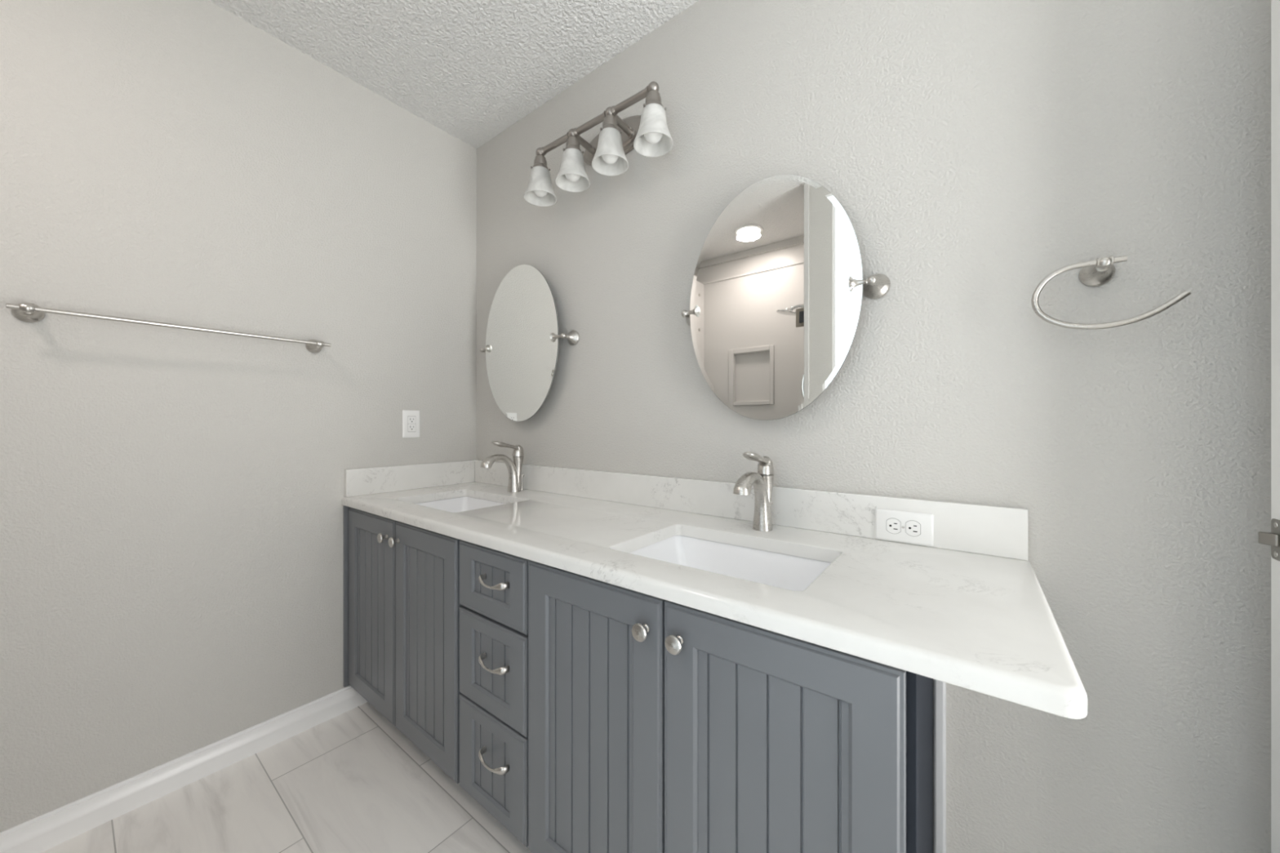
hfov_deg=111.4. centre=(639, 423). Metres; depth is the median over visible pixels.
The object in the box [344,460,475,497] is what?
backsplash
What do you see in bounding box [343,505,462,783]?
vanity cabinet
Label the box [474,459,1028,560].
backsplash
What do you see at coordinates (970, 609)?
countertop
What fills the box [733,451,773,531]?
faucet
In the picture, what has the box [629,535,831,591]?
sink
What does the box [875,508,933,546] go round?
power outlet
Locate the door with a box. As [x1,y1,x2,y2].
[1257,0,1279,852]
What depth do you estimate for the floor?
1.25 m
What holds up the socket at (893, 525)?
attached to the power outlet at (910, 527)
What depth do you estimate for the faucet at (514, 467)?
1.79 m
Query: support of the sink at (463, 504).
in the countertop
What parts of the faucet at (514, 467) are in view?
spout, lever, lift rod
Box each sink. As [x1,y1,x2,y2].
[415,496,506,512]
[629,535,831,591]
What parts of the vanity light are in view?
lamp shade, bulb, lamp shade, bulb, arm, lamp shade, bulb, arm, lamp shade, bulb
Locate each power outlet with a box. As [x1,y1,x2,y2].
[402,409,419,437]
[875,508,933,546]
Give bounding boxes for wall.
[0,0,476,831]
[476,0,1271,852]
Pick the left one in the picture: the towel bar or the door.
the towel bar
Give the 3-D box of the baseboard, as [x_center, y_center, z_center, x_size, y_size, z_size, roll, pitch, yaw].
[-1.372,1.059,1.356,0.014,0.089,0.980,0,0,37]
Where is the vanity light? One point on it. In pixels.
(648, 133)
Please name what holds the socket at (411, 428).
attached to the power outlet at (411, 419)
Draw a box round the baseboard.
[0,684,368,852]
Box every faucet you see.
[480,440,524,492]
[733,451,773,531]
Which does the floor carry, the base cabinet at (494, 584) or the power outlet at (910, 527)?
the base cabinet at (494, 584)
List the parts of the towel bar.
post, post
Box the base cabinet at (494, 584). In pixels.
[459,540,529,847]
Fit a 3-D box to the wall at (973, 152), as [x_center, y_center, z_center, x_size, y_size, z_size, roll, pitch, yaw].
[0.458,-0.117,1.247,3.300,2.440,0.120,0,0,37]
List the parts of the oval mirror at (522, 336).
post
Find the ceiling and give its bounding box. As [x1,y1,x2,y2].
[208,0,698,149]
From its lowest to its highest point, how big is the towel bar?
0.050 m
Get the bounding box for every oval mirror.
[479,264,578,421]
[680,174,890,420]
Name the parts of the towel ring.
post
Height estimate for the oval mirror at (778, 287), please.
0.657 m
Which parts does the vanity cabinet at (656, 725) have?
door, knob, knob, door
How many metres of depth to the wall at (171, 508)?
1.34 m
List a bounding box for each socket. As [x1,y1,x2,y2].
[408,416,415,423]
[408,424,415,431]
[886,518,900,533]
[906,520,919,536]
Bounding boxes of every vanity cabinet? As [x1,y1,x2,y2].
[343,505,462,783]
[528,560,946,852]
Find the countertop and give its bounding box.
[342,459,1087,719]
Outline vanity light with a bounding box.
[524,81,673,206]
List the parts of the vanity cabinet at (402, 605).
door, knob, knob, door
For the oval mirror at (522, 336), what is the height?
0.657 m
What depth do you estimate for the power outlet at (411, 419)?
1.87 m
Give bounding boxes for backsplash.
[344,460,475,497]
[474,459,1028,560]
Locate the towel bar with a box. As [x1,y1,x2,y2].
[5,302,330,353]
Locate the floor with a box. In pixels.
[40,702,532,852]
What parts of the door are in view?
latch plate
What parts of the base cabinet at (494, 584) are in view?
drawer, drawer, drawer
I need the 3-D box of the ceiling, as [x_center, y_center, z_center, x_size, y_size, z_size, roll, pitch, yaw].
[-0.215,-1.387,0.361,3.300,0.100,2.345,0,0,37]
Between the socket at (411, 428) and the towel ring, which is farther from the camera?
the socket at (411, 428)
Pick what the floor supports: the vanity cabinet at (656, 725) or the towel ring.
the vanity cabinet at (656, 725)
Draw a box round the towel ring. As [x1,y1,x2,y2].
[1031,255,1191,329]
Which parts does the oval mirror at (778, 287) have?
post, post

